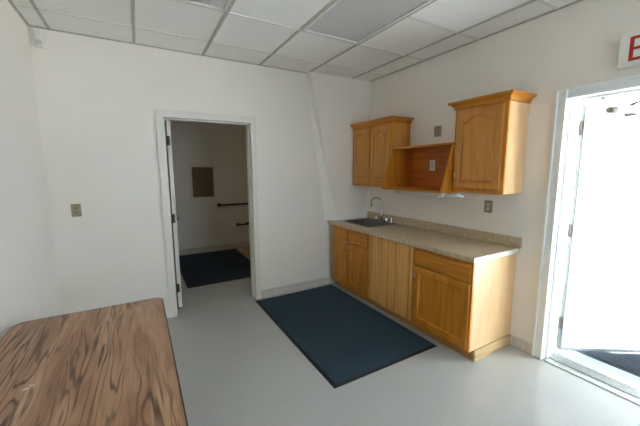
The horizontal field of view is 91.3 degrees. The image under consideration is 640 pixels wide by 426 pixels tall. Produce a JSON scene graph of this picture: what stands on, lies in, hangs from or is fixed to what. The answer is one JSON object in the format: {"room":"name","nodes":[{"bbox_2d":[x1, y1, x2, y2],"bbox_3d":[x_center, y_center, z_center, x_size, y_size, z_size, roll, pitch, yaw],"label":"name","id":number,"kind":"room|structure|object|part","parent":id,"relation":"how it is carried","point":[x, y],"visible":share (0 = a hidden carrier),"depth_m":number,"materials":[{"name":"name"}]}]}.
{"room":"office break room","nodes":[
{"label":"office break room","id":0,"kind":"room"},
{"bbox_2d":[0,0,62,340],"bbox_3d":[-1.002,0.078,0.172,0.150,3.011,6.380,-5,9,-30],"label":"wall","id":1,"kind":"structure","parent":0,"point":[29,283],"depth_m":2.22,"materials":[{"name":"white paint"}]},
{"bbox_2d":[28,27,370,317],"bbox_3d":[-0.914,-0.407,3.719,3.585,3.011,0.270,-5,9,-30],"label":"wall","id":2,"kind":"structure","parent":0,"point":[97,99],"depth_m":3.21,"materials":[{"name":"white paint"}]},
{"bbox_2d":[32,28,44,48],"bbox_3d":[-2.380,-1.475,2.645,0.066,0.140,0.058,-5,9,-30],"label":"sensor","id":3,"kind":"object","parent":2,"relation":"attached to","point":[38,37],"visible":1,"depth_m":2.63,"materials":[{"name":"white plastic"}]},
{"bbox_2d":[71,204,81,216],"bbox_3d":[-2.279,-0.025,2.924,0.074,0.120,0.016,-5,9,-30],"label":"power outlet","id":4,"kind":"object","parent":2,"relation":"attached to","point":[75,208],"visible":1,"depth_m":2.92,"materials":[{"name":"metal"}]},
{"bbox_2d":[165,120,181,306],"bbox_3d":[-1.815,0.000,3.925,0.159,2.132,0.870,-5,9,-30],"label":"door","id":5,"kind":"structure","parent":2,"relation":"in","point":[174,218],"depth_m":3.55,"materials":[{"name":"white paint"}]},
{"bbox_2d":[155,109,260,317],"bbox_3d":[-1.250,0.005,3.632,1.040,2.222,0.208,-5,9,-30],"label":"trim","id":6,"kind":"structure","parent":2,"relation":"attached to","point":[161,115],"depth_m":3.45,"materials":[{"name":"white paint"}]},
{"bbox_2d":[261,276,331,297],"bbox_3d":[-0.292,0.991,4.223,1.063,0.100,0.008,-5,9,-30],"label":"baseboard","id":7,"kind":"structure","parent":2,"relation":"attached to","point":[312,283],"depth_m":4.20,"materials":[{"name":"beige plastic"}]},
{"bbox_2d":[164,120,249,248],"bbox_3d":[-2.147,-0.510,6.254,3.650,2.540,0.100,-5,9,-30],"label":"wall","id":8,"kind":"structure","parent":0,"point":[222,147],"depth_m":6.19,"materials":[{"name":"paint"}]},
{"bbox_2d":[192,167,213,196],"bbox_3d":[-2.278,-0.602,6.096,0.386,0.573,0.020,-5,9,-30],"label":"board","id":9,"kind":"object","parent":8,"relation":"attached to","point":[202,177],"visible":1,"depth_m":6.08,"materials":[{"name":"brown wood"}]},
{"bbox_2d":[179,241,249,254],"bbox_3d":[-2.115,0.705,6.372,3.450,0.100,0.010,-5,9,-30],"label":"baseboard","id":10,"kind":"structure","parent":8,"relation":"attached to","point":[240,244],"depth_m":6.34,"materials":[{"name":"beige plastic"}]},
{"bbox_2d":[217,203,247,206],"bbox_3d":[-1.549,-0.196,6.540,1.155,0.080,0.078,-5,9,-30],"label":"grab bar","id":11,"kind":"object","parent":8,"relation":"attached to","point":[218,204],"visible":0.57,"depth_m":6.35,"materials":[{"name":"brown metal"}]},
{"bbox_2d":[8,0,582,81],"bbox_3d":[0.655,-1.405,0.833,3.585,0.144,6.222,-5,9,-30],"label":"ceiling","id":12,"kind":"structure","parent":0,"point":[267,33],"depth_m":2.68,"materials":[{"name":"white tile"}]},
{"bbox_2d":[178,0,231,11],"bbox_3d":[-0.667,-1.477,1.702,0.599,0.066,1.262,-5,9,-30],"label":"ceiling light","id":13,"kind":"object","parent":12,"relation":"attached to","point":[221,5],"visible":1,"depth_m":2.29,"materials":[{"name":"white plastic"}]},
{"bbox_2d":[189,0,227,8],"bbox_3d":[-0.667,-1.456,1.706,0.553,0.006,1.216,-5,9,-30],"label":"diffuser","id":14,"kind":"object","parent":13,"relation":"attached to","point":[213,4],"depth_m":2.29,"materials":[{"name":"white plastic"}]},
{"bbox_2d":[302,0,432,43],"bbox_3d":[0.418,-1.567,2.324,0.599,0.066,1.262,-5,9,-30],"label":"ceiling light","id":15,"kind":"object","parent":12,"relation":"attached to","point":[352,21],"visible":0.81,"depth_m":2.51,"materials":[{"name":"white plastic"}]},
{"bbox_2d":[167,207,639,425],"bbox_3d":[6.059,1.006,4.834,16.863,0.153,26.000,-5,9,-30],"label":"floor","id":16,"kind":"structure","parent":0,"point":[235,365],"depth_m":2.36,"materials":[{"name":"white plastic"}]},
{"bbox_2d":[0,298,187,425],"bbox_3d":[-1.032,1.059,1.367,0.760,0.742,1.535,-5,9,-30],"label":"table","id":17,"kind":"object","parent":16,"relation":"on","point":[115,365],"visible":1,"depth_m":1.36,"materials":[{"name":"brown wood"}]},
{"bbox_2d":[179,249,250,287],"bbox_3d":[-1.785,0.884,5.382,1.165,0.009,1.860,-5,9,-30],"label":"floor mat","id":18,"kind":"object","parent":16,"relation":"on","point":[200,269],"visible":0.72,"depth_m":5.19,"materials":[{"name":"black rubber"}]},
{"bbox_2d":[256,284,436,388],"bbox_3d":[0.135,1.151,3.369,1.116,0.009,1.818,-5,9,-30],"label":"floor mat","id":19,"kind":"object","parent":16,"relation":"on","point":[344,338],"visible":1,"depth_m":3.06,"materials":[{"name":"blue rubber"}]},
{"bbox_2d":[333,225,368,296],"bbox_3d":[0.619,0.559,4.127,0.660,0.774,0.778,-5,9,-30],"label":"base cabinet","id":20,"kind":"object","parent":16,"relation":"on","point":[350,247],"visible":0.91,"depth_m":3.94,"materials":[{"name":"brown wood"}]},
{"bbox_3d":[0.267,0.639,4.171,0.020,0.557,0.340,-5,9,-30],"label":"door","id":21,"kind":"part","parent":20,"relation":"part of","materials":[{"name":"brown wood"}]},
{"bbox_3d":[0.460,0.683,3.841,0.020,0.557,0.382,-5,9,-30],"label":"door","id":22,"kind":"part","parent":20,"relation":"part of","materials":[{"name":"brown wood"}]},
{"bbox_2d":[368,235,414,320],"bbox_3d":[0.739,0.661,3.358,0.024,0.756,0.676,-5,9,-30],"label":"panel","id":23,"kind":"object","parent":20,"relation":"attached to","point":[390,263],"visible":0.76,"depth_m":3.30,"materials":[{"name":"brown wood"}]},
{"bbox_2d":[328,211,522,262],"bbox_3d":[0.938,0.178,3.537,0.638,0.136,2.224,-5,9,-30],"label":"countertop","id":24,"kind":"structure","parent":20,"relation":"on","point":[466,244],"depth_m":3.11,"materials":[{"name":"beige laminate"}]},
{"bbox_2d":[344,218,394,226],"bbox_3d":[0.643,0.208,4.150,0.465,0.173,0.570,-5,9,-30],"label":"sink","id":25,"kind":"object","parent":24,"relation":"in","point":[367,222],"visible":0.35,"depth_m":4.31,"materials":[{"name":"metal"}]},
{"bbox_2d":[371,197,392,223],"bbox_3d":[0.811,-0.045,4.147,0.112,0.327,0.385,-5,9,-30],"label":"faucet","id":26,"kind":"object","parent":24,"relation":"on","point":[376,216],"visible":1,"depth_m":4.18,"materials":[{"name":"silver metal"}]},
{"bbox_3d":[0.761,-0.062,4.214,0.170,0.310,0.032,4,9,27],"label":"spout","id":27,"kind":"part","parent":26,"relation":"part of","materials":[{"name":"silver metal"}]},
{"bbox_2d":[338,282,472,360],"bbox_3d":[0.774,1.082,3.530,0.016,0.098,2.078,-5,9,-30],"label":"board","id":28,"kind":"object","parent":16,"relation":"on","point":[469,355],"visible":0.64,"depth_m":3.19,"materials":[{"name":"brown wood"}]},
{"bbox_2d":[412,247,515,352],"bbox_3d":[1.311,0.718,2.939,0.660,0.774,0.617,-5,9,-30],"label":"base cabinet","id":29,"kind":"object","parent":16,"relation":"on","point":[467,305],"visible":0.97,"depth_m":2.71,"materials":[{"name":"brown wood"}]},
{"bbox_3d":[1.061,0.822,2.810,0.020,0.557,0.585,-5,9,-30],"label":"door","id":30,"kind":"part","parent":29,"relation":"part of","materials":[{"name":"brown wood"}]},
{"bbox_3d":[1.060,0.458,2.760,0.020,0.142,0.585,-5,9,-30],"label":"drawer","id":31,"kind":"part","parent":29,"relation":"part of","materials":[{"name":"brown wood"}]},
{"bbox_3d":[1.079,0.737,2.806,0.020,0.774,0.617,-5,9,-30],"label":"frame","id":32,"kind":"part","parent":29,"relation":"part of","materials":[{"name":"brown wood"}]},
{"bbox_2d":[473,334,510,361],"bbox_3d":[1.524,1.184,2.760,0.536,0.098,0.015,-5,9,-30],"label":"board","id":33,"kind":"object","parent":16,"relation":"on","point":[504,341],"visible":1,"depth_m":2.74,"materials":[{"name":"brown wood"}]},
{"bbox_2d":[544,351,639,405],"bbox_3d":[2.224,1.279,2.324,0.268,0.022,0.885,-5,9,-30],"label":"threshold","id":34,"kind":"object","parent":16,"relation":"on","point":[628,390],"depth_m":2.42,"materials":[{"name":"metal"}]},
{"bbox_2d":[556,331,639,376],"bbox_3d":[3.164,1.260,2.626,1.300,0.009,1.850,-5,9,-30],"label":"door mat","id":35,"kind":"object","parent":16,"relation":"on","point":[629,362],"visible":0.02,"depth_m":2.69,"materials":[{"name":"grey carpet"}]},
{"bbox_2d":[369,0,639,343],"bbox_3d":[2.261,-0.190,2.039,0.218,3.011,6.380,-5,9,-30],"label":"wall","id":36,"kind":"structure","parent":0,"point":[577,44],"depth_m":2.73,"materials":[{"name":"white paint"}]},
{"bbox_2d":[350,115,413,186],"bbox_3d":[0.761,-0.753,4.012,0.343,0.815,0.815,-5,9,-30],"label":"upper cabinet","id":37,"kind":"object","parent":36,"relation":"attached to","point":[373,140],"visible":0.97,"depth_m":3.86,"materials":[{"name":"brown wood"}]},
{"bbox_3d":[0.545,-0.749,4.133,0.020,0.699,0.340,-5,9,-30],"label":"door","id":38,"kind":"part","parent":37,"relation":"part of","materials":[{"name":"brown wood"}]},
{"bbox_3d":[0.654,-0.723,3.985,0.019,0.763,0.761,-5,9,-30],"label":"frame","id":39,"kind":"part","parent":37,"relation":"part of","materials":[{"name":"brown wood"}]},
{"bbox_3d":[0.729,-0.706,3.817,0.020,0.699,0.345,-5,9,-30],"label":"door","id":40,"kind":"part","parent":37,"relation":"part of","materials":[{"name":"brown wood"}]},
{"bbox_3d":[0.759,-1.125,3.961,0.343,0.064,0.815,-5,9,-30],"label":"crown","id":41,"kind":"part","parent":37,"relation":"part of","materials":[{"name":"brown wood"}]},
{"bbox_2d":[382,142,459,193],"bbox_3d":[1.110,-0.479,3.350,0.432,0.474,0.834,-5,9,-30],"label":"shelf unit","id":42,"kind":"object","parent":36,"relation":"attached to","point":[408,167],"visible":0.74,"depth_m":3.59,"materials":[{"name":"brown wood"}]},
{"bbox_3d":[0.905,-0.516,3.703,0.432,0.454,0.016,-5,9,-30],"label":"panel","id":43,"kind":"part","parent":42,"relation":"part of","materials":[{"name":"brown wood"}]},
{"bbox_3d":[1.111,-0.254,3.382,0.430,0.016,0.801,-5,9,-30],"label":"shelf","id":44,"kind":"part","parent":42,"relation":"part of","materials":[{"name":"brown wood"}]},
{"bbox_3d":[1.164,-0.709,3.351,0.306,0.020,0.834,-5,9,-30],"label":"shelf","id":45,"kind":"part","parent":42,"relation":"part of","materials":[{"name":"brown wood"}]},
{"bbox_2d":[395,190,463,197],"bbox_3d":[1.078,-0.196,3.161,0.113,0.051,0.809,-5,9,-30],"label":"strip light","id":46,"kind":"object","parent":42,"relation":"attached to","point":[427,194],"visible":0.97,"depth_m":3.10,"materials":[{"name":"white plastic"}]},
{"bbox_3d":[1.229,-0.160,2.878,0.172,0.048,0.102,4,9,26],"label":"power cord","id":47,"kind":"part","parent":46,"relation":"part of","materials":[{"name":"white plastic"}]},
{"bbox_3d":[1.292,-0.493,3.455,0.010,0.436,0.798,-5,9,-30],"label":"panel","id":48,"kind":"part","parent":42,"relation":"part of","materials":[{"name":"brown wood"}]},
{"bbox_2d":[429,160,434,170],"bbox_3d":[1.254,-0.531,3.494,0.010,0.118,0.074,-5,9,-30],"label":"power outlet","id":49,"kind":"object","parent":42,"relation":"attached to","point":[432,162],"visible":1,"depth_m":3.49,"materials":[{"name":"white plastic"}]},
{"bbox_3d":[1.314,-0.422,3.001,0.432,0.454,0.016,-5,9,-30],"label":"panel","id":50,"kind":"part","parent":42,"relation":"part of","materials":[{"name":"brown wood"}]},
{"bbox_2d":[434,126,440,136],"bbox_3d":[1.284,-0.892,3.417,0.008,0.115,0.092,-5,9,-30],"label":"blank plate","id":51,"kind":"object","parent":36,"relation":"attached to","point":[437,129],"visible":1,"depth_m":3.42,"materials":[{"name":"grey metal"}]},
{"bbox_2d":[367,211,522,248],"bbox_3d":[1.230,0.142,3.644,0.020,0.098,2.125,-5,9,-30],"label":"backsplash","id":52,"kind":"structure","parent":36,"relation":"attached to","point":[501,239],"depth_m":3.27,"materials":[{"name":"beige laminate"}]},
{"bbox_2d":[484,200,492,212],"bbox_3d":[1.602,-0.061,2.979,0.010,0.116,0.076,-5,9,-30],"label":"power outlet","id":53,"kind":"object","parent":36,"relation":"attached to","point":[488,204],"visible":1,"depth_m":2.98,"materials":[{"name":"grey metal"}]},
{"bbox_2d":[448,89,536,194],"bbox_3d":[1.479,-0.588,2.780,0.343,0.815,0.591,-5,9,-30],"label":"upper cabinet","id":54,"kind":"object","parent":36,"relation":"attached to","point":[491,129],"visible":1,"depth_m":2.63,"materials":[{"name":"brown wood"}]},
{"bbox_3d":[1.367,-0.559,2.722,0.020,0.699,0.428,-5,9,-30],"label":"door","id":55,"kind":"part","parent":54,"relation":"part of","materials":[{"name":"brown wood"}]},
{"bbox_3d":[1.386,-0.555,2.730,0.019,0.763,0.483,-5,9,-30],"label":"frame","id":56,"kind":"part","parent":54,"relation":"part of","materials":[{"name":"brown wood"}]},
{"bbox_3d":[1.478,-0.960,2.730,0.343,0.064,0.591,-5,9,-30],"label":"crown","id":57,"kind":"part","parent":54,"relation":"part of","materials":[{"name":"brown wood"}]},
{"bbox_2d":[511,335,531,353],"bbox_3d":[1.808,1.177,2.799,0.008,0.100,0.180,-5,9,-30],"label":"baseboard","id":58,"kind":"structure","parent":36,"relation":"attached to","point":[526,346],"depth_m":2.80,"materials":[{"name":"beige plastic"}]},
{"bbox_2d":[531,75,639,359],"bbox_3d":[2.200,0.198,2.176,0.250,2.205,1.053,-5,9,-30],"label":"trim","id":59,"kind":"structure","parent":36,"relation":"attached to","point":[568,101],"depth_m":2.51,"materials":[{"name":"white metal"}]},
{"bbox_2d":[556,101,639,351],"bbox_3d":[2.540,0.174,2.484,0.920,2.110,0.306,0,8,4],"label":"door","id":60,"kind":"structure","parent":36,"relation":"in","point":[600,307],"depth_m":2.60,"materials":[{"name":"white paint"}]},
{"bbox_2d":[616,30,639,69],"bbox_3d":[2.101,-1.049,1.926,0.048,0.212,0.390,-5,9,-30],"label":"exit sign","id":61,"kind":"object","parent":36,"relation":"attached to","point":[629,50],"visible":1,"depth_m":2.04,"materials":[{"name":"white plastic"}]}
]}

